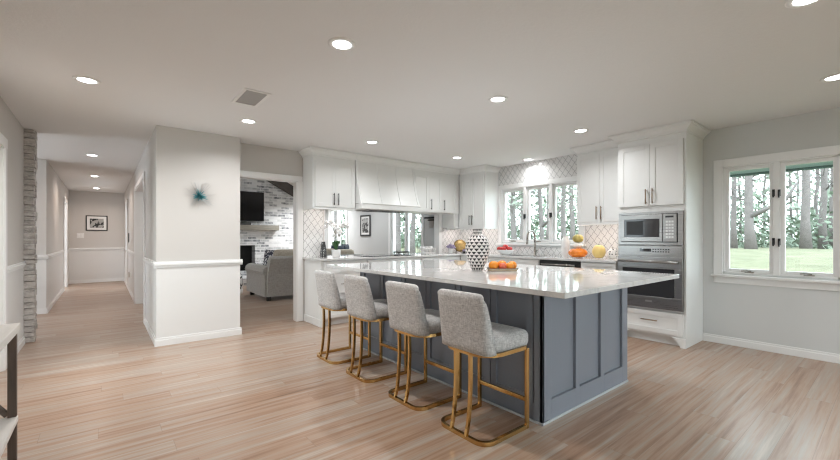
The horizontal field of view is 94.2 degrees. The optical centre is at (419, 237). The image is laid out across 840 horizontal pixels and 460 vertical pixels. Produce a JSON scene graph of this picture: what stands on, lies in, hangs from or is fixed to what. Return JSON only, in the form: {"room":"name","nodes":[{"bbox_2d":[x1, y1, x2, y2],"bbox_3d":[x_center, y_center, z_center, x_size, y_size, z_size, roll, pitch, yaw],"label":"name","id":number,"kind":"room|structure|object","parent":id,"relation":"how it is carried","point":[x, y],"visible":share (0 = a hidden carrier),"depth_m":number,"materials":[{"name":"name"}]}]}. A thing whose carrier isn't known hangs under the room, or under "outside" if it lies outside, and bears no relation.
{"room":"kitchen","nodes":[
{"label":"kitchen","id":0,"kind":"room"},
{"bbox_2d":[0,96,23,342],"bbox_3d":[-1.460,-0.025,0.593,0.120,2.430,9.800,0,0,-39],"label":"wall","id":1,"kind":"structure","parent":0,"point":[11,128],"depth_m":3.95,"materials":[{"name":"white paint"}]},
{"bbox_2d":[0,132,7,371],"bbox_3d":[-3.405,0.145,3.006,0.140,2.090,1.340,0,0,-39],"label":"trim","id":2,"kind":"structure","parent":1,"relation":"attached to","point":[3,141],"depth_m":3.48,"materials":[{"name":"wood"}]},
{"bbox_2d":[7,261,25,272],"bbox_3d":[-4.116,0.295,3.981,0.026,0.066,1.030,0,0,-39],"label":"trim","id":3,"kind":"structure","parent":1,"relation":"attached to","point":[10,268],"depth_m":3.90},
{"bbox_2d":[17,336,24,353],"bbox_3d":[-4.123,1.146,3.982,0.016,0.088,1.060,0,0,-39],"label":"baseboard","id":4,"kind":"structure","parent":1,"relation":"attached to","point":[21,343],"depth_m":4.18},
{"bbox_2d":[24,158,46,308],"bbox_3d":[-6.896,-0.025,5.402,2.500,2.430,0.120,0,0,-39],"label":"wall","id":5,"kind":"structure","parent":0,"point":[41,175],"depth_m":6.11,"materials":[{"name":"white paint"}]},
{"bbox_2d":[47,161,68,306],"bbox_3d":[-7.585,-0.025,8.140,0.120,2.430,5.000,0,0,-39],"label":"wall","id":6,"kind":"structure","parent":0,"point":[56,189],"depth_m":7.17,"materials":[{"name":"white paint"}]},
{"bbox_2d":[46,287,63,313],"bbox_3d":[-6.924,1.146,7.434,0.016,0.088,3.330,0,0,-39],"label":"baseboard","id":7,"kind":"structure","parent":6,"relation":"attached to","point":[59,294],"depth_m":7.01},
{"bbox_2d":[63,197,67,290],"bbox_3d":[-8.349,0.138,9.098,0.140,2.105,1.000,0,0,-39],"label":"trim","id":8,"kind":"structure","parent":6,"relation":"attached to","point":[65,201],"depth_m":9.44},
{"bbox_2d":[69,190,123,279],"bbox_3d":[-8.724,-0.025,10.512,1.700,2.430,0.120,0,0,-39],"label":"wall","id":9,"kind":"structure","parent":0,"point":[83,264],"depth_m":10.46,"materials":[{"name":"white paint"}]},
{"bbox_2d":[69,278,123,283],"bbox_3d":[-8.662,1.146,10.475,1.150,0.088,0.016,0,0,-39],"label":"baseboard","id":10,"kind":"structure","parent":9,"relation":"attached to","point":[108,279],"depth_m":10.44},
{"bbox_2d":[69,247,123,250],"bbox_3d":[-8.659,0.295,10.471,1.150,0.066,0.026,0,0,-39],"label":"trim","id":11,"kind":"structure","parent":9,"relation":"attached to","point":[118,248],"depth_m":10.44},
{"bbox_2d":[86,215,107,230],"bbox_3d":[-8.670,-0.398,10.461,0.450,0.405,0.023,0,0,-39],"label":"framed picture","id":12,"kind":"object","parent":9,"relation":"attached to","point":[93,223],"visible":1,"depth_m":10.46},
{"bbox_2d":[90,219,103,227],"bbox_3d":[-8.669,-0.398,10.460,0.286,0.241,0.002,0,0,-39],"label":"print","id":13,"kind":"object","parent":12,"relation":"attached to","point":[94,223],"depth_m":10.46},
{"bbox_2d":[124,125,239,338],"bbox_3d":[-5.221,-1.125,7.830,0.860,4.630,8.460,0,0,-39],"label":"wall","id":14,"kind":"structure","parent":0,"point":[195,299],"depth_m":4.55,"materials":[{"name":"white paint"}]},
{"bbox_2d":[125,199,127,285],"bbox_3d":[-7.173,0.138,9.633,0.140,2.105,0.950,0,0,-39],"label":"trim","id":15,"kind":"structure","parent":14,"relation":"attached to","point":[126,202],"depth_m":9.90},
{"bbox_2d":[134,171,144,322],"bbox_3d":[-4.448,0.133,6.275,0.140,2.115,2.140,0,0,-39],"label":"trim","id":16,"kind":"structure","parent":14,"relation":"attached to","point":[139,188],"depth_m":7.01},
{"bbox_2d":[144,318,155,345],"bbox_3d":[-3.375,1.146,4.860,0.016,0.088,1.520,0,0,-39],"label":"baseboard","id":17,"kind":"structure","parent":14,"relation":"attached to","point":[149,330],"depth_m":4.74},
{"bbox_2d":[155,327,241,346],"bbox_3d":[-2.550,1.146,4.539,0.892,0.088,0.016,0,0,-39],"label":"baseboard","id":18,"kind":"structure","parent":14,"relation":"attached to","point":[172,340],"depth_m":4.51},
{"bbox_2d":[154,259,242,267],"bbox_3d":[-2.547,0.295,4.536,0.912,0.066,0.026,0,0,-39],"label":"trim","id":19,"kind":"structure","parent":14,"relation":"attached to","point":[232,261],"depth_m":4.51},
{"bbox_2d":[185,182,215,205],"bbox_3d":[-2.531,-0.485,4.495,0.319,0.330,0.096,0,0,-39],"label":"starburst ornament","id":20,"kind":"object","parent":14,"relation":"attached to","point":[199,196],"visible":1,"depth_m":4.50,"materials":[{"name":"teal metal"}]},
{"bbox_2d":[240,245,251,270],"bbox_3d":[-5.227,0.540,10.543,1.370,0.900,0.320,0,0,-39],"label":"fireplace","id":21,"kind":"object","parent":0,"point":[245,250],"depth_m":10.96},
{"bbox_2d":[240,178,292,274],"bbox_3d":[-5.115,-1.210,10.595,4.270,4.800,0.300,0,0,-39],"label":"brick wall","id":22,"kind":"structure","parent":0,"point":[278,204],"depth_m":11.08,"materials":[{"name":"brick"}]},
{"bbox_2d":[240,191,263,220],"bbox_3d":[-4.945,-0.868,10.489,1.440,0.805,0.077,0,0,-39],"label":"television","id":23,"kind":"object","parent":22,"relation":"attached to","point":[251,203],"visible":0.43,"depth_m":10.70,"materials":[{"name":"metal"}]},
{"bbox_2d":[240,225,278,230],"bbox_3d":[-4.992,-0.285,10.372,2.420,0.140,0.199,0,0,-39],"label":"mantel shelf","id":24,"kind":"object","parent":22,"relation":"attached to","point":[242,227],"visible":0.44,"depth_m":10.72,"materials":[{"name":"beige wood"}]},
{"bbox_2d":[240,143,460,320],"bbox_3d":[-0.840,-0.075,6.375,4.110,2.530,0.120,0,0,-39],"label":"wall","id":25,"kind":"structure","parent":0,"point":[255,158],"depth_m":5.34,"materials":[{"name":"paint"}]},
{"bbox_2d":[240,170,301,321],"bbox_3d":[-2.078,0.155,5.358,0.905,2.070,0.140,0,0,-39],"label":"trim","id":26,"kind":"structure","parent":25,"relation":"attached to","point":[296,180],"depth_m":5.56,"materials":[{"name":"wood"}]},
{"bbox_2d":[302,182,302,320],"bbox_3d":[-1.687,0.190,5.603,0.014,2.000,0.012,0,0,-39],"label":"trim","id":27,"kind":"structure","parent":25,"relation":"attached to","point":[302,182],"depth_m":5.60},
{"bbox_2d":[303,209,322,256],"bbox_3d":[-1.561,-0.098,5.708,0.300,0.745,0.008,0,0,-39],"label":"tiled wall","id":28,"kind":"structure","parent":25,"relation":"attached to","point":[312,218],"depth_m":5.70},
{"bbox_2d":[298,146,357,210],"bbox_3d":[-1.322,-0.819,5.633,0.731,0.838,0.408,0,0,-39],"label":"upper cabinet","id":29,"kind":"object","parent":25,"relation":"attached to","point":[328,174],"visible":1,"depth_m":5.51,"materials":[{"name":"wood"}]},
{"bbox_2d":[345,153,420,212],"bbox_3d":[-0.571,-0.825,6.167,1.100,0.826,0.526,0,0,-39],"label":"range hood","id":30,"kind":"object","parent":25,"relation":"attached to","point":[384,185],"visible":0.95,"depth_m":6.01,"materials":[{"name":"wood"}]},
{"bbox_2d":[324,209,441,252],"bbox_3d":[-0.550,-0.087,6.609,2.375,0.725,0.142,0,0,-39],"label":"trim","id":31,"kind":"structure","parent":25,"relation":"attached to","point":[437,217],"depth_m":7.29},
{"bbox_2d":[412,163,459,227],"bbox_3d":[0.228,-0.714,6.891,1.038,1.048,0.408,0,0,-39],"label":"upper cabinet","id":32,"kind":"object","parent":25,"relation":"attached to","point":[437,187],"visible":0.9,"depth_m":6.80,"materials":[{"name":"wood"}]},
{"bbox_2d":[442,228,460,252],"bbox_3d":[0.606,0.045,7.466,0.490,0.460,0.008,0,0,-39],"label":"tiled wall","id":33,"kind":"structure","parent":25,"relation":"attached to","point":[448,236],"depth_m":7.41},
{"bbox_2d":[0,0,839,192],"bbox_3d":[-2.297,-1.290,4.704,8.760,0.100,17.240,0,0,-39],"label":"ceiling","id":34,"kind":"structure","parent":0,"point":[418,80],"depth_m":2.92,"materials":[{"name":"white paint"}]},
{"bbox_2d":[72,75,100,84],"bbox_3d":[-2.614,-1.237,3.060,0.176,0.008,0.176,0,0,-39],"label":"recessed light","id":35,"kind":"object","parent":34,"relation":"in","point":[83,79],"visible":1,"depth_m":3.05,"materials":[{"name":"white"}]},
{"bbox_2d":[240,118,256,123],"bbox_3d":[-1.818,-1.237,4.133,0.176,0.008,0.176,0,0,-39],"label":"recessed light","id":36,"kind":"object","parent":34,"relation":"in","point":[244,120],"visible":1,"depth_m":4.13,"materials":[{"name":"white"}]},
{"bbox_2d":[231,88,271,107],"bbox_3d":[-1.495,-1.235,3.449,0.224,0.008,0.430,0,0,-39],"label":"ceiling vent","id":37,"kind":"object","parent":34,"relation":"in","point":[248,97],"visible":1,"depth_m":3.42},
{"bbox_2d":[328,37,355,50],"bbox_3d":[-0.499,-1.237,2.493,0.176,0.008,0.176,0,0,-39],"label":"recessed light","id":38,"kind":"object","parent":34,"relation":"in","point":[337,43],"visible":1,"depth_m":2.48,"materials":[{"name":"white"}]},
{"bbox_2d":[488,95,507,102],"bbox_3d":[0.695,-1.237,3.479,0.176,0.008,0.176,0,0,-39],"label":"recessed light","id":39,"kind":"object","parent":34,"relation":"in","point":[494,99],"visible":1,"depth_m":3.47,"materials":[{"name":"white"}]},
{"bbox_2d":[785,0,820,7],"bbox_3d":[2.004,-1.237,2.015,0.176,0.008,0.176,0,0,-39],"label":"recessed light","id":40,"kind":"object","parent":34,"relation":"in","point":[790,3],"visible":1,"depth_m":2.05,"materials":[{"name":"white"}]},
{"bbox_2d":[820,73,839,81],"bbox_3d":[3.203,-1.237,3.004,0.176,0.008,0.176,0,0,-39],"label":"recessed light","id":41,"kind":"object","parent":34,"relation":"in","point":[834,77],"visible":1,"depth_m":3.02,"materials":[{"name":"white"}]},
{"bbox_2d":[0,281,839,459],"bbox_3d":[-2.297,1.250,4.704,8.760,0.120,17.240,0,0,-39],"label":"floor","id":42,"kind":"structure","parent":0,"point":[93,383],"depth_m":2.84,"materials":[{"name":"brown wood"}]},
{"bbox_2d":[0,323,20,459],"bbox_3d":[-1.709,0.810,1.299,0.363,0.760,1.470,0,0,-39],"label":"console table","id":43,"kind":"object","parent":42,"relation":"on","point":[8,332],"visible":1,"depth_m":1.93,"materials":[{"name":"brown wood"}]},
{"bbox_2d":[0,415,17,457],"bbox_3d":[-1.705,0.905,1.301,0.342,0.030,1.430,0,0,-39],"label":"shelf","id":44,"kind":"object","parent":43,"relation":"attached to","point":[7,424],"depth_m":1.83,"materials":[{"name":"white wood"}]},
{"bbox_2d":[23,129,37,342],"bbox_3d":[-4.492,-0.025,4.486,0.118,2.425,0.187,0,0,-39],"label":"stone pillar","id":45,"kind":"structure","parent":42,"relation":"on","point":[30,136],"depth_m":4.43,"materials":[{"name":"stone"}]},
{"bbox_2d":[245,248,361,300],"bbox_3d":[-2.414,0.708,8.434,2.250,0.965,1.300,0,0,-39],"label":"sofa","id":46,"kind":"object","parent":42,"relation":"on","point":[275,278],"visible":0.38,"depth_m":7.51,"materials":[{"name":"fabric"}]},
{"bbox_2d":[263,249,273,264],"bbox_3d":[-3.005,0.419,7.915,0.400,0.373,0.190,0,0,21],"label":"cushion","id":47,"kind":"object","parent":46,"relation":"on","point":[268,253],"visible":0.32,"depth_m":7.88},
{"bbox_2d":[273,249,292,255],"bbox_3d":[-2.677,0.415,7.718,0.430,0.380,0.200,0,0,-39],"label":"cushion","id":48,"kind":"object","parent":46,"relation":"on","point":[279,252],"depth_m":7.62,"materials":[{"name":"beige fabric"}]},
{"bbox_2d":[338,249,353,253],"bbox_3d":[-1.652,0.425,8.550,0.430,0.360,0.200,0,0,-39],"label":"cushion","id":49,"kind":"object","parent":46,"relation":"on","point":[343,251],"depth_m":8.50,"materials":[{"name":"beige fabric"}]},
{"bbox_2d":[304,259,366,327],"bbox_3d":[-1.206,0.748,5.599,0.715,0.885,0.604,0,0,-39],"label":"base cabinet","id":50,"kind":"object","parent":42,"relation":"on","point":[313,313],"visible":0.31,"depth_m":5.38,"materials":[{"name":"white wood"}]},
{"bbox_2d":[302,253,459,260],"bbox_3d":[-0.559,0.290,6.292,2.631,0.030,0.845,0,0,-39],"label":"countertop","id":51,"kind":"structure","parent":50,"relation":"on","point":[410,255],"depth_m":5.80,"materials":[{"name":"stone"}]},
{"bbox_2d":[320,242,326,256],"bbox_3d":[-1.399,0.164,5.652,0.096,0.222,0.096,0,0,-39],"label":"vase","id":52,"kind":"object","parent":51,"relation":"on","point":[323,253],"visible":0.97,"depth_m":5.62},
{"bbox_2d":[323,220,348,256],"bbox_3d":[-1.229,0.005,5.657,0.418,0.538,0.148,0,0,-35],"label":"potted orchid","id":53,"kind":"object","parent":51,"relation":"on","point":[335,253],"visible":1,"depth_m":5.63,"materials":[{"name":"plant"}]},
{"bbox_2d":[354,254,405,256],"bbox_3d":[-0.587,0.271,6.150,0.800,0.008,0.430,0,0,-39],"label":"cooktop","id":54,"kind":"object","parent":51,"relation":"in","point":[377,254],"visible":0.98,"depth_m":6.00,"materials":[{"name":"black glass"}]},
{"bbox_2d":[315,270,370,364],"bbox_3d":[-0.776,0.755,3.929,0.467,0.870,0.416,0,0,-39],"label":"bar stool","id":55,"kind":"object","parent":42,"relation":"on","point":[330,299],"visible":0.77,"depth_m":3.77,"materials":[{"name":"fabric"}]},
{"bbox_2d":[343,274,407,382],"bbox_3d":[-0.395,0.755,3.459,0.467,0.870,0.416,0,0,-39],"label":"bar stool","id":56,"kind":"object","parent":42,"relation":"on","point":[361,306],"visible":0.9,"depth_m":3.31,"materials":[{"name":"fabric"}]},
{"bbox_2d":[366,257,420,262],"bbox_3d":[-0.540,0.748,6.140,0.998,0.885,0.604,0,0,-39],"label":"base cabinet","id":57,"kind":"object","parent":42,"relation":"on","point":[412,258],"visible":0.07,"depth_m":5.91,"materials":[{"name":"white wood"}]},
{"bbox_2d":[385,281,461,410],"bbox_3d":[0.024,0.755,2.943,0.467,0.870,0.416,0,0,-39],"label":"bar stool","id":58,"kind":"object","parent":42,"relation":"on","point":[408,316],"visible":0.88,"depth_m":2.79,"materials":[{"name":"fabric"}]},
{"bbox_2d":[420,256,459,259],"bbox_3d":[0.194,0.748,6.736,0.888,0.885,0.604,0,0,-39],"label":"base cabinet","id":59,"kind":"object","parent":42,"relation":"on","point":[437,257],"visible":0.1,"depth_m":6.55,"materials":[{"name":"white wood"}]},
{"bbox_2d":[438,289,528,446],"bbox_3d":[0.399,0.755,2.481,0.467,0.870,0.416,0,0,-39],"label":"bar stool","id":60,"kind":"object","parent":42,"relation":"on","point":[467,328],"visible":1,"depth_m":2.35,"materials":[{"name":"fabric"}]},
{"bbox_2d":[360,272,627,425],"bbox_3d":[0.537,0.748,3.726,1.230,0.884,2.270,0,0,-39],"label":"kitchen island","id":61,"kind":"object","parent":42,"relation":"on","point":[577,346],"visible":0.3,"depth_m":2.81,"materials":[{"name":"wood"}]},
{"bbox_2d":[326,259,678,298],"bbox_3d":[0.496,0.289,3.490,1.600,0.030,2.685,0,0,-39],"label":"island countertop","id":62,"kind":"structure","parent":61,"relation":"on","point":[548,281],"depth_m":2.85,"materials":[{"name":"stone"}]},
{"bbox_2d":[465,229,489,270],"bbox_3d":[0.486,0.098,3.305,0.204,0.352,0.204,0,0,-39],"label":"vase","id":63,"kind":"object","parent":62,"relation":"on","point":[477,249],"visible":1,"depth_m":3.24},
{"bbox_2d":[486,267,518,270],"bbox_3d":[0.689,0.262,3.264,0.253,0.023,0.143,0,0,-1],"label":"tray","id":64,"kind":"object","parent":62,"relation":"on","point":[488,268],"visible":0.74,"depth_m":3.20,"materials":[{"name":"metal"}]},
{"bbox_2d":[489,257,539,264],"bbox_3d":[1.616,0.748,6.115,0.604,0.885,0.938,0,0,-39],"label":"base cabinet","id":65,"kind":"object","parent":42,"relation":"on","point":[497,259],"visible":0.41,"depth_m":5.86,"materials":[{"name":"white wood"}]},
{"bbox_2d":[540,259,580,267],"bbox_3d":[2.093,0.739,5.498,0.600,0.862,0.610,0,0,-39],"label":"dishwasher","id":66,"kind":"object","parent":42,"relation":"on","point":[574,264],"visible":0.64,"depth_m":5.29,"materials":[{"name":"metal"}]},
{"bbox_2d":[581,261,617,269],"bbox_3d":[2.450,0.748,5.087,0.604,0.885,0.466,0,0,-39],"label":"base cabinet","id":67,"kind":"object","parent":42,"relation":"on","point":[590,265],"visible":0.13,"depth_m":4.90,"materials":[{"name":"white wood"}]},
{"bbox_2d":[453,252,617,262],"bbox_3d":[1.581,0.290,6.165,0.596,0.030,3.240,0,0,-39],"label":"countertop","id":68,"kind":"structure","parent":67,"relation":"on","point":[544,257],"depth_m":5.50,"materials":[{"name":"stone"}]},
{"bbox_2d":[454,240,465,252],"bbox_3d":[0.749,0.152,7.269,0.237,0.247,0.140,0,0,6],"label":"dish","id":69,"kind":"object","parent":68,"relation":"on","point":[460,245],"visible":0.9,"depth_m":7.25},
{"bbox_2d":[497,249,513,254],"bbox_3d":[1.408,0.234,6.423,0.306,0.082,0.306,0,0,-39],"label":"bowl","id":70,"kind":"object","parent":68,"relation":"on","point":[503,252],"visible":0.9,"depth_m":6.33,"materials":[{"name":"ceramic"}]},
{"bbox_2d":[526,230,538,255],"bbox_3d":[1.757,0.075,6.059,0.252,0.400,0.122,0,0,-39],"label":"faucet","id":71,"kind":"object","parent":68,"relation":"on","point":[529,231],"visible":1,"depth_m":6.12,"materials":[{"name":"silver metal"}]},
{"bbox_2d":[561,236,569,256],"bbox_3d":[2.119,0.122,5.673,0.124,0.305,0.124,0,0,-39],"label":"vase","id":72,"kind":"object","parent":68,"relation":"on","point":[565,243],"visible":0.97,"depth_m":5.62,"materials":[{"name":"ceramic"}]},
{"bbox_2d":[568,248,587,257],"bbox_3d":[2.186,0.203,5.399,0.242,0.132,0.250,0,0,-39],"label":"pumpkin","id":73,"kind":"object","parent":68,"relation":"on","point":[576,252],"visible":1,"depth_m":5.32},
{"bbox_2d":[573,243,583,247],"bbox_3d":[2.185,0.101,5.399,0.142,0.078,0.143,0,0,-39],"label":"pumpkin","id":74,"kind":"object","parent":73,"relation":"on","point":[575,245],"visible":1,"depth_m":5.35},
{"bbox_2d":[572,233,583,242],"bbox_3d":[2.186,-0.003,5.399,0.139,0.132,0.139,0,0,-39],"label":"gourd","id":75,"kind":"object","parent":74,"relation":"on","point":[577,238],"visible":1,"depth_m":5.35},
{"bbox_2d":[592,244,605,257],"bbox_3d":[2.372,0.174,5.170,0.166,0.187,0.167,0,0,-39],"label":"pumpkin","id":76,"kind":"object","parent":68,"relation":"on","point":[598,251],"visible":1,"depth_m":5.11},
{"bbox_2d":[607,247,617,258],"bbox_3d":[2.482,0.196,5.035,0.121,0.147,0.121,0,0,-39],"label":"pumpkin","id":77,"kind":"object","parent":68,"relation":"on","point":[612,253],"visible":1,"depth_m":5.00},
{"bbox_2d":[608,120,710,348],"bbox_3d":[2.818,-0.024,4.614,0.645,2.428,0.872,0,0,-39],"label":"tall cabinet","id":78,"kind":"object","parent":42,"relation":"on","point":[660,168],"visible":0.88,"depth_m":4.40,"materials":[{"name":"white wood"}]},
{"bbox_2d":[618,245,683,311],"bbox_3d":[2.786,0.442,4.590,0.608,0.708,0.674,0,0,-39],"label":"wall oven","id":79,"kind":"object","parent":78,"relation":"in","point":[668,294],"visible":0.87,"depth_m":4.37,"materials":[{"name":"metal"}]},
{"bbox_2d":[619,210,683,244],"bbox_3d":[2.791,-0.110,4.595,0.494,0.372,0.674,0,0,-39],"label":"microwave","id":80,"kind":"object","parent":78,"relation":"in","point":[663,227],"visible":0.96,"depth_m":4.41,"materials":[{"name":"metal"}]},
{"bbox_2d":[327,107,839,353],"bbox_3d":[1.717,-0.075,6.596,0.140,2.530,15.120,0,0,-39],"label":"wall","id":81,"kind":"structure","parent":0,"point":[809,319],"depth_m":4.16,"materials":[{"name":"paint"}]},
{"bbox_2d":[328,210,346,248],"bbox_3d":[-2.424,-0.102,11.652,0.180,1.715,1.250,0,0,-39],"label":"window","id":82,"kind":"structure","parent":81,"relation":"in","point":[330,212],"depth_m":12.02,"materials":[{"name":"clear glass"}]},
{"bbox_2d":[360,215,370,235],"bbox_3d":[-1.454,-0.330,10.372,0.023,0.560,0.500,0,0,-39],"label":"framed picture","id":83,"kind":"object","parent":81,"relation":"attached to","point":[365,220],"visible":1,"depth_m":10.36},
{"bbox_2d":[362,218,367,232],"bbox_3d":[-1.455,-0.330,10.371,0.002,0.380,0.320,0,0,-39],"label":"print","id":84,"kind":"object","parent":83,"relation":"attached to","point":[364,220],"depth_m":10.38},
{"bbox_2d":[388,213,423,253],"bbox_3d":[-0.304,-0.102,9.039,0.180,1.715,1.380,0,0,-39],"label":"window","id":85,"kind":"structure","parent":81,"relation":"in","point":[391,216],"depth_m":9.05,"materials":[{"name":"clear glass"}]},
{"bbox_2d":[447,164,500,229],"bbox_3d":[0.943,-0.698,7.086,0.428,1.081,1.006,0,0,-39],"label":"upper cabinet","id":86,"kind":"object","parent":81,"relation":"attached to","point":[478,185],"visible":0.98,"depth_m":6.81,"materials":[{"name":"wood"}]},
{"bbox_2d":[461,154,617,257],"bbox_3d":[1.816,-0.482,6.357,0.008,1.515,3.241,0,0,-39],"label":"tiled wall","id":87,"kind":"structure","parent":81,"relation":"attached to","point":[564,166],"depth_m":6.12,"materials":[{"name":"tile"}]},
{"bbox_2d":[496,176,585,245],"bbox_3d":[1.924,-0.398,6.294,0.180,1.035,1.630,0,0,-39],"label":"window","id":88,"kind":"structure","parent":81,"relation":"in","point":[552,184],"depth_m":6.43,"materials":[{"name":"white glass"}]},
{"bbox_2d":[570,140,617,225],"bbox_3d":[2.448,-0.705,5.230,0.428,1.066,0.693,0,0,-39],"label":"upper cabinet","id":89,"kind":"object","parent":81,"relation":"attached to","point":[597,163],"visible":0.8,"depth_m":5.12,"materials":[{"name":"white wood"}]},
{"bbox_2d":[703,333,839,363],"bbox_3d":[4.817,1.146,2.653,0.016,0.088,4.850,0,0,-39],"label":"baseboard","id":90,"kind":"structure","parent":81,"relation":"attached to","point":[775,348],"depth_m":4.04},
{"bbox_2d":[711,145,839,290],"bbox_3d":[3.729,-0.188,4.069,0.180,1.385,1.110,0,0,-39],"label":"window","id":91,"kind":"structure","parent":81,"relation":"in","point":[777,163],"depth_m":4.04,"materials":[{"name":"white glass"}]},
{"bbox_2d":[730,161,832,174],"bbox_3d":[4.987,-0.881,3.146,0.590,0.178,6.600,0,0,-39],"label":"roof eave","id":92,"kind":"object","parent":81,"relation":"attached to","point":[828,162],"depth_m":4.47},
{"bbox_2d":[730,165,832,177],"bbox_3d":[5.203,-0.778,3.321,0.055,0.027,6.600,0,0,-39],"label":"gutter","id":93,"kind":"object","parent":92,"relation":"attached to","point":[823,166],"depth_m":4.46,"materials":[{"name":"paint"}]},
{"bbox_3d":[-3.020,-2.411,8.586,4.990,2.342,6.060,0,0,-39],"label":"vault","id":94,"kind":"object","parent":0,"visible":0},
{"bbox_2d":[266,180,292,196],"bbox_3d":[-4.769,-2.080,10.573,3.520,2.136,0.150,0,0,-39],"label":"beam","id":95,"kind":"structure","parent":94,"relation":"attached to","point":[286,187],"depth_m":11.21,"materials":[{"name":"brown wood"}]},
{"label":"outside","id":96,"kind":"structure","parent":0,"visible":0},
{"bbox_2d":[401,241,832,272],"bbox_3d":[21.347,1.015,49.520,84.440,0.910,110.000,0,0,-39],"label":"lawn","id":97,"kind":"structure","parent":96,"point":[800,260],"depth_m":13.93,"materials":[{"name":"plant"}]},
{"bbox_2d":[396,213,402,250],"bbox_3d":[-1.102,-3.115,16.606,6.076,9.008,4.166,0,0,14],"label":"tree","id":98,"kind":"object","parent":97,"relation":"on","point":[398,219],"visible":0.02,"depth_m":16.88,"materials":[{"name":"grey plant"}]},
{"bbox_2d":[410,214,415,252],"bbox_3d":[-0.070,-4.306,18.830,5.653,11.202,5.928,0,0,32],"label":"tree","id":99,"kind":"object","parent":97,"relation":"on","point":[413,216],"visible":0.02,"depth_m":18.88,"materials":[{"name":"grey plant"}]},
{"bbox_2d":[507,189,537,239],"bbox_3d":[5.880,-4.506,24.291,5.228,10.516,4.669,0,0,-39],"label":"tree","id":100,"kind":"object","parent":97,"relation":"on","point":[521,207],"visible":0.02,"depth_m":23.93,"materials":[{"name":"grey plant"}]},
{"bbox_2d":[507,186,568,239],"bbox_3d":[3.530,-3.499,14.900,4.872,9.520,5.800,0,0,19],"label":"tree","id":101,"kind":"object","parent":97,"relation":"on","point":[512,197],"visible":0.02,"depth_m":14.94,"materials":[{"name":"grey plant"}]},
{"bbox_2d":[507,185,576,239],"bbox_3d":[4.610,-3.104,14.815,4.586,8.622,5.510,0,0,9],"label":"tree","id":102,"kind":"object","parent":97,"relation":"on","point":[542,223],"visible":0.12,"depth_m":15.04,"materials":[{"name":"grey plant"}]},
{"bbox_2d":[534,185,576,239],"bbox_3d":[8.369,-5.356,25.314,4.598,12.053,4.689,0,0,-39],"label":"tree","id":103,"kind":"object","parent":97,"relation":"on","point":[547,199],"visible":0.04,"depth_m":24.92,"materials":[{"name":"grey plant"}]},
{"bbox_2d":[543,185,576,239],"bbox_3d":[9.325,-4.864,23.829,5.674,11.061,4.068,0,0,38],"label":"tree","id":104,"kind":"object","parent":97,"relation":"on","point":[572,218],"visible":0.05,"depth_m":23.92,"materials":[{"name":"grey plant"}]},
{"bbox_2d":[561,186,576,239],"bbox_3d":[6.487,-4.081,17.263,5.109,10.235,4.860,0,0,6],"label":"tree","id":105,"kind":"object","parent":97,"relation":"on","point":[563,215],"visible":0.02,"depth_m":16.93,"materials":[{"name":"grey plant"}]},
{"bbox_2d":[341,168,830,238],"bbox_3d":[10.589,-5.736,39.296,60.219,12.897,22.935,0,0,15],"label":"foliage","id":106,"kind":"object","parent":97,"relation":"on","point":[796,205],"visible":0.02,"depth_m":32.54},
{"bbox_2d":[341,188,832,248],"bbox_3d":[8.956,-1.407,33.049,51.308,5.608,19.861,0,0,15],"label":"undergrowth","id":107,"kind":"object","parent":97,"relation":"on","point":[789,240],"visible":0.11,"depth_m":26.69,"materials":[{"name":"green plant"}]},
{"bbox_2d":[730,176,767,241],"bbox_3d":[24.716,-5.294,29.632,5.024,11.888,5.056,0,0,-39],"label":"tree","id":108,"kind":"object","parent":97,"relation":"on","point":[740,224],"visible":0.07,"depth_m":29.99,"materials":[{"name":"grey plant"}]},
{"bbox_2d":[737,174,768,243],"bbox_3d":[27.356,-5.306,30.910,4.563,11.902,4.602,0,0,-39],"label":"tree","id":109,"kind":"object","parent":97,"relation":"on","point":[765,176],"visible":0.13,"depth_m":30.94,"materials":[{"name":"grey plant"}]},
{"bbox_2d":[730,175,786,247],"bbox_3d":[17.451,-5.890,21.600,4.516,13.070,4.417,0,0,-39],"label":"tree","id":110,"kind":"object","parent":97,"relation":"on","point":[733,229],"visible":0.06,"depth_m":21.93,"materials":[{"name":"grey plant"}]},
{"bbox_2d":[730,174,797,248],"bbox_3d":[17.411,-5.166,20.773,3.929,11.661,3.140,0,0,43],"label":"tree","id":111,"kind":"object","parent":97,"relation":"on","point":[750,242],"visible":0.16,"depth_m":20.45,"materials":[{"name":"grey plant"}]},
{"bbox_2d":[753,171,812,243],"bbox_3d":[28.524,-5.480,30.297,3.993,12.247,5.700,0,0,13],"label":"tree","id":112,"kind":"object","parent":97,"relation":"on","point":[790,210],"visible":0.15,"depth_m":29.96,"materials":[{"name":"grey plant"}]},
{"bbox_2d":[761,171,820,244],"bbox_3d":[34.041,-5.359,35.415,5.416,12.005,5.010,0,0,-14],"label":"tree","id":113,"kind":"object","parent":97,"relation":"on","point":[797,186],"visible":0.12,"depth_m":34.96,"materials":[{"name":"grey plant"}]},
{"bbox_2d":[787,169,819,241],"bbox_3d":[26.179,-5.471,26.097,4.348,12.235,4.871,0,0,-24],"label":"tree","id":114,"kind":"object","parent":97,"relation":"on","point":[817,183],"visible":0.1,"depth_m":25.88,"materials":[{"name":"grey plant"}]},
{"bbox_2d":[799,170,812,248],"bbox_3d":[20.661,-6.457,20.360,4.588,14.210,4.081,0,0,26],"label":"tree","id":115,"kind":"object","parent":97,"relation":"on","point":[805,240],"visible":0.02,"depth_m":20.86,"materials":[{"name":"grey plant"}]},
{"bbox_2d":[789,168,832,245],"bbox_3d":[24.129,-5.791,23.078,3.904,12.883,4.556,0,0,5],"label":"tree","id":116,"kind":"object","parent":97,"relation":"on","point":[831,170],"visible":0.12,"depth_m":23.01,"materials":[{"name":"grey plant"}]},
{"bbox_2d":[790,168,832,248],"bbox_3d":[22.812,-6.195,22.009,4.304,13.681,4.369,0,0,33],"label":"tree","id":117,"kind":"object","parent":97,"relation":"on","point":[822,230],"visible":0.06,"depth_m":21.88,"materials":[{"name":"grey plant"}]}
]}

